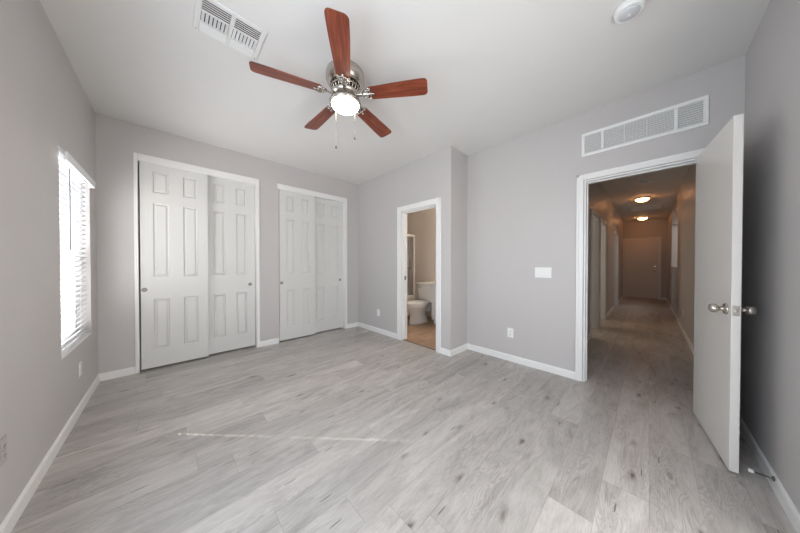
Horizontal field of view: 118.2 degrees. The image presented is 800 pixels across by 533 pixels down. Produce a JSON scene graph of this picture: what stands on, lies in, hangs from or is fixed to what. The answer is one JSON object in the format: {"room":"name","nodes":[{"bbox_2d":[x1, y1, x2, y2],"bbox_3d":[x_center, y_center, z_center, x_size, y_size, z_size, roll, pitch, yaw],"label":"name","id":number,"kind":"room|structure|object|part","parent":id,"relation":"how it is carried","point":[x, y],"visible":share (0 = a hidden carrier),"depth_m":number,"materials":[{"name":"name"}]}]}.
{"room":"empty bedroom","nodes":[
{"label":"empty bedroom","id":0,"kind":"room"},
{"bbox_2d":[0,0,97,524],"bbox_3d":[-1.834,-0.175,1.043,0.130,2.729,5.247,-1,1,-44],"label":"wall","id":1,"kind":"structure","parent":0,"point":[45,109],"depth_m":1.32,"materials":[{"name":"grey paint"}]},
{"bbox_2d":[0,434,6,467],"bbox_3d":[-1.729,0.805,1.043,0.008,0.116,0.072,-1,1,-44],"label":"wall outlet","id":2,"kind":"object","parent":1,"relation":"attached to","point":[3,441],"visible":1,"depth_m":1.04,"materials":[{"name":"grey paint"}]},
{"bbox_2d":[1,442,5,450],"bbox_3d":[-1.728,0.785,1.044,0.004,0.033,0.033,-1,1,-44],"label":"receptacle","id":3,"kind":"object","parent":2,"relation":"attached to","point":[3,444],"depth_m":1.04,"materials":[{"name":"grey paint"}]},
{"bbox_2d":[2,451,5,459],"bbox_3d":[-1.728,0.825,1.045,0.004,0.033,0.033,-1,1,-44],"label":"receptacle","id":4,"kind":"object","parent":2,"relation":"attached to","point":[3,452],"depth_m":1.04,"materials":[{"name":"grey paint"}]},
{"bbox_2d":[0,374,99,532],"bbox_3d":[-1.564,1.152,0.878,0.013,0.078,4.351,-1,1,-44],"label":"baseboard","id":5,"kind":"structure","parent":1,"relation":"attached to","point":[20,504],"depth_m":1.34,"materials":[{"name":"white paint"}]},
{"bbox_2d":[60,250,91,358],"bbox_3d":[-2.639,-0.094,1.886,0.129,1.450,0.860,-1,1,-44],"label":"window","id":6,"kind":"structure","parent":1,"relation":"in","point":[70,347],"depth_m":2.11,"materials":[{"name":"white plastic"}]},
{"bbox_3d":[-2.671,-0.093,1.855,0.040,1.450,0.860,-1,1,-44],"label":"frame","id":7,"kind":"part","parent":6,"relation":"part of","materials":[{"name":"white plastic"}]},
{"bbox_3d":[-2.666,0.275,1.865,0.036,0.624,0.770,-1,1,-44],"label":"sash","id":8,"kind":"part","parent":6,"relation":"part of","materials":[{"name":"white plastic"}]},
{"bbox_3d":[-2.626,0.625,1.907,0.091,0.012,0.860,-1,1,-44],"label":"sill","id":9,"kind":"part","parent":6,"relation":"part of","materials":[{"name":"white paint"}]},
{"bbox_2d":[59,151,95,349],"bbox_3d":[-2.595,-0.106,1.907,0.108,1.414,0.868,-1,1,-44],"label":"window blind","id":10,"kind":"object","parent":6,"relation":"attached to","point":[72,176],"visible":0.66,"depth_m":1.90,"materials":[{"name":"white plastic"}]},
{"bbox_3d":[-2.446,-0.082,1.716,0.056,1.370,0.002,-1,1,-44],"label":"ladder cord","id":11,"kind":"part","parent":10,"relation":"part of","materials":[{"name":"white fabric"}]},
{"bbox_3d":[-2.625,0.590,1.907,0.026,0.015,0.832,-1,1,-44],"label":"rail","id":12,"kind":"part","parent":10,"relation":"part of","materials":[{"name":"white plastic"}]},
{"bbox_3d":[-2.731,-0.085,2.011,0.056,1.370,0.002,-1,1,-44],"label":"ladder cord","id":13,"kind":"part","parent":10,"relation":"part of","materials":[{"name":"white fabric"}]},
{"bbox_2d":[79,360,81,376],"bbox_3d":[-2.610,0.836,1.958,0.008,0.116,0.072,-1,1,-44],"label":"wall outlet","id":14,"kind":"object","parent":1,"relation":"attached to","point":[80,362],"visible":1,"depth_m":1.95,"materials":[{"name":"white plastic"}]},
{"bbox_2d":[139,180,140,338],"bbox_3d":[-2.380,-0.205,4.069,3.282,2.729,0.130,-1,1,-44],"label":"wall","id":15,"kind":"structure","parent":0,"point":[139,180],"depth_m":3.06,"materials":[{"name":"grey paint"}]},
{"bbox_2d":[95,113,357,373],"bbox_3d":[-1.946,-0.200,3.619,3.282,2.729,0.120,-1,1,-44],"label":"wall","id":16,"kind":"structure","parent":0,"point":[116,140],"depth_m":2.64,"materials":[{"name":"grey paint"}]},
{"bbox_2d":[139,161,208,369],"bbox_3d":[-2.676,-0.010,2.869,0.588,2.322,0.038,-1,1,-44],"label":"door","id":17,"kind":"structure","parent":16,"relation":"in","point":[173,201],"depth_m":2.84,"materials":[{"name":"white paint"}]},
{"bbox_2d":[133,152,259,373],"bbox_3d":[-2.502,-0.039,3.075,1.212,2.417,0.134,-1,1,-44],"label":"trim","id":18,"kind":"structure","parent":16,"relation":"attached to","point":[137,157],"depth_m":2.79,"materials":[{"name":"white paint"}]},
{"bbox_2d":[100,322,357,380],"bbox_3d":[-1.943,1.126,3.542,3.162,0.078,0.013,-1,1,-44],"label":"baseboard","id":19,"kind":"structure","parent":16,"relation":"attached to","point":[127,371],"depth_m":2.58,"materials":[{"name":"white paint"}]},
{"bbox_2d":[207,176,254,354],"bbox_3d":[-2.325,-0.012,3.288,0.575,2.316,0.038,-1,1,-44],"label":"door","id":20,"kind":"structure","parent":16,"relation":"in","point":[231,210],"depth_m":3.28,"materials":[{"name":"white paint"}]},
{"bbox_2d":[279,189,315,340],"bbox_3d":[-1.646,-0.020,3.861,0.566,2.322,0.038,-1,1,-44],"label":"door","id":21,"kind":"structure","parent":16,"relation":"in","point":[296,210],"depth_m":3.82,"materials":[{"name":"white paint"}]},
{"bbox_2d":[277,183,346,328],"bbox_3d":[-1.460,-0.049,4.079,1.203,2.417,0.134,-1,1,-44],"label":"trim","id":22,"kind":"structure","parent":16,"relation":"attached to","point":[319,195],"depth_m":4.43,"materials":[{"name":"white paint"}]},
{"bbox_2d":[315,198,342,331],"bbox_3d":[-1.295,-0.021,4.280,0.601,2.316,0.038,-1,1,-44],"label":"door","id":23,"kind":"structure","parent":16,"relation":"in","point":[328,214],"depth_m":4.28,"materials":[{"name":"white paint"}]},
{"bbox_2d":[11,297,795,532],"bbox_3d":[2.627,1.194,5.471,12.682,0.104,5.419,-1,1,-44],"label":"floor","id":24,"kind":"structure","parent":0,"point":[357,429],"depth_m":1.57,"materials":[{"name":"grey laminate"}]},
{"bbox_2d":[407,296,414,314],"bbox_3d":[-0.455,0.926,5.551,1.501,0.430,0.816,-1,1,-44],"label":"bathtub","id":25,"kind":"object","parent":24,"relation":"on","point":[411,298],"visible":0.06,"depth_m":5.66,"materials":[{"name":"white ceramic"}]},
{"bbox_2d":[407,234,414,296],"bbox_3d":[-0.197,-0.022,5.274,1.501,1.471,0.052,-1,1,-44],"label":"shower door","id":26,"kind":"structure","parent":25,"relation":"on","point":[410,238],"depth_m":5.72,"materials":[{"name":"clear glass"}]},
{"bbox_3d":[0.332,-0.013,5.789,0.025,1.399,0.044,-1,1,-44],"label":"rail","id":27,"kind":"part","parent":26,"relation":"part of","materials":[{"name":"silver metal"}]},
{"bbox_2d":[407,282,431,324],"bbox_3d":[0.467,0.747,4.969,0.965,0.800,0.484,-1,1,-44],"label":"toilet","id":28,"kind":"object","parent":24,"relation":"on","point":[417,309],"visible":0.81,"depth_m":4.84,"materials":[{"name":"white ceramic"}]},
{"bbox_3d":[0.332,0.725,4.839,0.584,0.025,0.380,-1,1,-44],"label":"lid","id":29,"kind":"part","parent":28,"relation":"part of","materials":[{"name":"white plastic"}]},
{"bbox_3d":[0.668,0.364,5.158,0.408,0.039,0.484,-1,1,-44],"label":"tank lid","id":30,"kind":"part","parent":28,"relation":"part of","materials":[{"name":"white ceramic"}]},
{"bbox_3d":[0.669,0.571,5.161,0.385,0.373,0.460,-1,1,-44],"label":"tank","id":31,"kind":"part","parent":28,"relation":"part of","materials":[{"name":"white ceramic"}]},
{"bbox_2d":[430,282,435,323],"bbox_3d":[1.166,0.691,4.541,0.567,0.920,1.086,-1,1,-44],"label":"bathroom vanity","id":32,"kind":"object","parent":24,"relation":"on","point":[433,284],"visible":0.09,"depth_m":4.70,"materials":[{"name":"white paint"}]},
{"bbox_3d":[0.813,0.706,4.548,0.017,0.650,0.535,-1,1,-44],"label":"door","id":33,"kind":"part","parent":32,"relation":"part of","materials":[{"name":"white paint"}]},
{"bbox_2d":[40,0,770,221],"bbox_3d":[3.141,-1.628,4.910,12.682,0.100,7.099,-1,1,-44],"label":"ceiling","id":34,"kind":"structure","parent":0,"point":[496,72],"depth_m":1.84,"materials":[{"name":"paint"}]},
{"bbox_2d":[193,0,266,60],"bbox_3d":[-1.108,-1.536,1.564,0.358,0.016,0.308,-1,1,-44],"label":"ceiling vent","id":35,"kind":"object","parent":34,"relation":"in","point":[211,19],"visible":1,"depth_m":1.54,"materials":[{"name":"white metal"}]},
{"bbox_2d":[249,7,427,148],"bbox_3d":[-0.466,-1.242,1.929,1.253,0.613,1.200,-1,1,-44],"label":"ceiling fan","id":36,"kind":"object","parent":34,"relation":"hanging from","point":[345,78],"visible":1,"depth_m":1.80,"materials":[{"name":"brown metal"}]},
{"bbox_3d":[-0.803,-1.347,1.710,0.461,0.034,0.131,0,1,-27],"label":"blade","id":37,"kind":"part","parent":36,"relation":"part of","materials":[{"name":"brown wood"}]},
{"bbox_3d":[-0.726,-1.352,2.190,0.132,0.034,0.462,-1,1,-44],"label":"blade","id":38,"kind":"part","parent":36,"relation":"part of","materials":[{"name":"brown wood"}]},
{"bbox_3d":[-0.369,-1.345,1.485,0.131,0.034,0.461,0,1,-9],"label":"blade","id":39,"kind":"part","parent":36,"relation":"part of","materials":[{"name":"brown wood"}]},
{"bbox_3d":[-0.432,-1.256,1.897,0.212,0.056,0.212,-1,1,-44],"label":"lamp shade","id":40,"kind":"part","parent":36,"relation":"part of","materials":[{"name":"white glass"}]},
{"bbox_3d":[-0.241,-1.353,2.265,0.131,0.034,0.461,0,1,27],"label":"blade","id":41,"kind":"part","parent":36,"relation":"part of","materials":[{"name":"brown wood"}]},
{"bbox_3d":[-0.022,-1.348,1.829,0.461,0.034,0.131,0,1,9],"label":"blade","id":42,"kind":"part","parent":36,"relation":"part of","materials":[{"name":"brown wood"}]},
{"bbox_2d":[614,0,645,23],"bbox_3d":[1.366,-1.520,1.428,0.139,0.046,0.139,-1,1,-44],"label":"smoke detector","id":43,"kind":"object","parent":34,"relation":"attached to","point":[628,10],"visible":1,"depth_m":1.41,"materials":[{"name":"white plastic"}]},
{"bbox_2d":[618,5,640,21],"bbox_3d":[1.366,-1.505,1.428,0.096,0.010,0.096,-1,1,-44],"label":"grille","id":44,"kind":"object","parent":43,"relation":"attached to","point":[626,13],"depth_m":1.42,"materials":[{"name":"white plastic"}]},
{"bbox_2d":[634,196,649,201],"bbox_3d":[5.575,-1.528,5.512,0.260,0.112,0.260,-1,1,-44],"label":"ceiling light","id":45,"kind":"object","parent":34,"relation":"attached to","point":[644,198],"visible":1,"depth_m":5.45,"materials":[{"name":"white glass"}]},
{"bbox_3d":[5.575,-1.522,5.512,0.230,0.072,0.230,-1,1,-44],"label":"lamp shade","id":46,"kind":"part","parent":45,"relation":"part of","materials":[{"name":"white glass"}]},
{"bbox_2d":[637,216,647,220],"bbox_3d":[7.893,-1.550,7.792,0.260,0.112,0.260,-1,1,-44],"label":"ceiling light","id":47,"kind":"object","parent":34,"relation":"attached to","point":[644,217],"visible":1,"depth_m":7.73,"materials":[{"name":"white glass"}]},
{"bbox_2d":[630,204,661,211],"bbox_3d":[6.651,-1.585,6.485,0.700,0.017,0.580,-1,1,-44],"label":"ceiling vent","id":48,"kind":"object","parent":34,"relation":"in","point":[655,206],"visible":1,"depth_m":6.41,"materials":[{"name":"white plastic"}]},
{"bbox_2d":[358,146,455,349],"bbox_3d":[-0.032,-0.203,3.910,0.120,2.729,2.116,-1,1,-44],"label":"wall","id":49,"kind":"structure","parent":0,"point":[432,176],"depth_m":3.90,"materials":[{"name":"grey paint"}]},
{"bbox_2d":[358,322,450,356],"bbox_3d":[-0.071,1.123,3.867,0.013,0.078,2.116,-1,1,-44],"label":"baseboard","id":50,"kind":"structure","parent":49,"relation":"attached to","point":[444,351],"depth_m":4.05,"materials":[{"name":"white paint"}]},
{"bbox_2d":[397,197,440,352],"bbox_3d":[0.297,0.116,3.557,0.144,2.098,0.848,-1,1,-44],"label":"trim","id":51,"kind":"structure","parent":49,"relation":"attached to","point":[401,216],"depth_m":3.77,"materials":[{"name":"white paint"}]},
{"bbox_2d":[403,339,435,350],"bbox_3d":[0.286,1.161,3.557,0.030,0.007,0.668,-1,1,-44],"label":"trim","id":52,"kind":"structure","parent":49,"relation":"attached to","point":[403,339],"depth_m":3.52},
{"bbox_2d":[407,208,435,316],"bbox_3d":[0.823,-0.218,5.386,0.120,2.729,2.818,-1,1,-44],"label":"wall","id":53,"kind":"structure","parent":0,"point":[421,224],"depth_m":5.57,"materials":[{"name":"beige paint"}]},
{"bbox_2d":[456,149,467,347],"bbox_3d":[1.294,-0.202,3.801,1.640,2.729,0.120,-1,1,-44],"label":"wall","id":54,"kind":"structure","parent":0,"point":[461,158],"depth_m":3.28,"materials":[{"name":"grey paint"}]},
{"bbox_2d":[451,343,467,355],"bbox_3d":[0.810,1.129,3.256,0.408,0.078,0.013,-1,1,-44],"label":"baseboard","id":55,"kind":"structure","parent":54,"relation":"attached to","point":[459,349],"depth_m":3.23,"materials":[{"name":"white paint"}]},
{"bbox_2d":[588,182,622,334],"bbox_3d":[4.932,-0.221,5.731,8.742,2.729,0.120,-1,1,-44],"label":"wall","id":56,"kind":"structure","parent":0,"point":[599,201],"depth_m":5.61,"materials":[{"name":"grey paint"}]},
{"bbox_2d":[590,208,600,338],"bbox_3d":[3.358,0.111,4.206,0.900,2.095,0.144,-1,1,-44],"label":"trim","id":57,"kind":"structure","parent":56,"relation":"attached to","point":[596,218],"depth_m":4.44,"materials":[{"name":"white paint"}]},
{"bbox_2d":[600,217,606,326],"bbox_3d":[4.089,0.104,4.910,0.930,2.095,0.144,-1,1,-44],"label":"trim","id":58,"kind":"structure","parent":56,"relation":"attached to","point":[603,227],"depth_m":5.16,"materials":[{"name":"white paint"}]},
{"bbox_2d":[588,295,622,341],"bbox_3d":[4.978,1.105,5.697,8.742,0.078,0.013,-1,1,-44],"label":"baseboard","id":59,"kind":"structure","parent":56,"relation":"attached to","point":[619,300],"depth_m":5.68,"materials":[{"name":"white paint"}]},
{"bbox_2d":[614,231,618,307],"bbox_3d":[6.106,0.085,6.851,0.930,2.095,0.144,-1,1,-44],"label":"trim","id":60,"kind":"structure","parent":56,"relation":"attached to","point":[616,235],"depth_m":7.09,"materials":[{"name":"white paint"}]},
{"bbox_2d":[467,55,745,413],"bbox_3d":[1.780,-0.190,2.616,0.120,2.729,2.261,-1,1,-44],"label":"wall","id":61,"kind":"structure","parent":0,"point":[521,191],"depth_m":2.69,"materials":[{"name":"grey paint"}]},
{"bbox_2d":[507,328,512,337],"bbox_3d":[1.366,0.821,2.964,0.008,0.116,0.072,-1,1,-44],"label":"wall outlet","id":62,"kind":"object","parent":61,"relation":"attached to","point":[509,330],"visible":1,"depth_m":2.96,"materials":[{"name":"white plastic"}]},
{"bbox_2d":[467,343,574,379],"bbox_3d":[1.389,1.132,2.939,0.013,0.078,1.247,-1,1,-44],"label":"baseboard","id":63,"kind":"structure","parent":61,"relation":"attached to","point":[541,366],"depth_m":2.83,"materials":[{"name":"white paint"}]},
{"bbox_2d":[535,267,551,277],"bbox_3d":[1.613,0.068,2.700,0.008,0.116,0.166,-1,1,-44],"label":"light switch","id":64,"kind":"object","parent":61,"relation":"attached to","point":[540,272],"visible":1,"depth_m":2.69,"materials":[{"name":"white plastic"}]},
{"bbox_2d":[575,148,704,381],"bbox_3d":[2.175,0.125,2.209,0.164,2.107,0.877,-1,1,-44],"label":"trim","id":65,"kind":"structure","parent":61,"relation":"attached to","point":[582,197],"depth_m":2.44,"materials":[{"name":"white paint"}]},
{"bbox_2d":[581,94,708,156],"bbox_3d":[2.126,-1.225,2.151,0.013,0.232,0.800,-1,1,-44],"label":"air vent","id":66,"kind":"object","parent":61,"relation":"in","point":[694,113],"visible":1,"depth_m":2.09,"materials":[{"name":"white plastic"}]},
{"bbox_2d":[693,113,756,473],"bbox_3d":[2.157,0.157,1.608,0.732,2.030,0.168,-1,1,-44],"label":"door","id":67,"kind":"structure","parent":61,"relation":"in","point":[719,167],"depth_m":1.49,"materials":[{"name":"white paint"}]},
{"bbox_3d":[1.914,0.251,1.443,0.066,0.066,0.070,-1,1,-44],"label":"knob","id":68,"kind":"part","parent":67,"relation":"part of","materials":[{"name":"silver metal"}]},
{"bbox_3d":[1.906,0.252,1.358,0.025,0.058,0.002,0,1,40],"label":"latch plate","id":69,"kind":"part","parent":67,"relation":"part of","materials":[{"name":"silver metal"}]},
{"bbox_3d":[1.985,0.251,1.375,0.066,0.066,0.070,-1,1,-44],"label":"knob","id":70,"kind":"part","parent":67,"relation":"part of","materials":[{"name":"silver metal"}]},
{"bbox_2d":[623,218,667,299],"bbox_3d":[8.540,-0.247,8.372,0.120,2.729,3.680,-1,1,-44],"label":"wall","id":71,"kind":"structure","parent":0,"point":[653,227],"depth_m":8.12,"materials":[{"name":"grey paint"}]},
{"bbox_2d":[625,239,657,298],"bbox_3d":[8.408,0.087,8.363,0.082,2.020,0.815,-1,1,-44],"label":"door","id":72,"kind":"structure","parent":71,"relation":"in","point":[641,256],"depth_m":8.36,"materials":[{"name":"white paint"}]},
{"bbox_2d":[623,237,661,299],"bbox_3d":[8.437,0.057,8.373,0.030,2.120,0.940,-1,1,-44],"label":"trim","id":73,"kind":"structure","parent":71,"relation":"attached to","point":[646,238],"depth_m":8.07,"materials":[{"name":"white paint"}]},
{"bbox_2d":[667,164,695,346],"bbox_3d":[5.764,-0.213,4.867,8.742,2.729,0.120,-1,1,-44],"label":"wall","id":74,"kind":"structure","parent":0,"point":[681,219],"depth_m":4.23,"materials":[{"name":"grey paint"}]},
{"bbox_2d":[666,299,693,354],"bbox_3d":[5.718,1.112,4.928,8.742,0.078,0.013,-1,1,-44],"label":"baseboard","id":75,"kind":"structure","parent":74,"relation":"attached to","point":[673,312],"depth_m":4.18,"materials":[{"name":"white paint"}]},
{"bbox_2d":[740,0,799,512],"bbox_3d":[1.273,-0.169,0.476,3.820,2.729,0.120,-1,1,-44],"label":"wall","id":76,"kind":"structure","parent":0,"point":[770,346],"depth_m":1.33,"materials":[{"name":"grey paint"}]},
{"bbox_2d":[748,468,774,481],"bbox_3d":[1.942,1.118,1.288,0.024,0.024,0.080,-1,1,-44],"label":"door stop","id":77,"kind":"object","parent":76,"relation":"attached to","point":[749,469],"visible":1,"depth_m":1.28,"materials":[{"name":"metal"}]},
{"bbox_3d":[1.948,1.118,1.282,0.024,0.024,0.064,-1,1,-44],"label":"rod","id":78,"kind":"part","parent":77,"relation":"part of","materials":[{"name":"metal"}]},
{"bbox_2d":[740,416,799,532],"bbox_3d":[1.230,1.156,0.540,3.570,0.078,0.013,-1,1,-44],"label":"baseboard","id":79,"kind":"structure","parent":76,"relation":"attached to","point":[791,511],"depth_m":1.27,"materials":[{"name":"white paint"}]},
{"label":"outside","id":80,"kind":"structure","parent":0,"visible":0},
{"bbox_2d":[60,271,66,332],"bbox_3d":[-33.682,1.496,-4.650,65.000,0.100,120.000,-1,1,-44],"label":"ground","id":81,"kind":"structure","parent":80,"point":[64,317],"depth_m":7.39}
]}

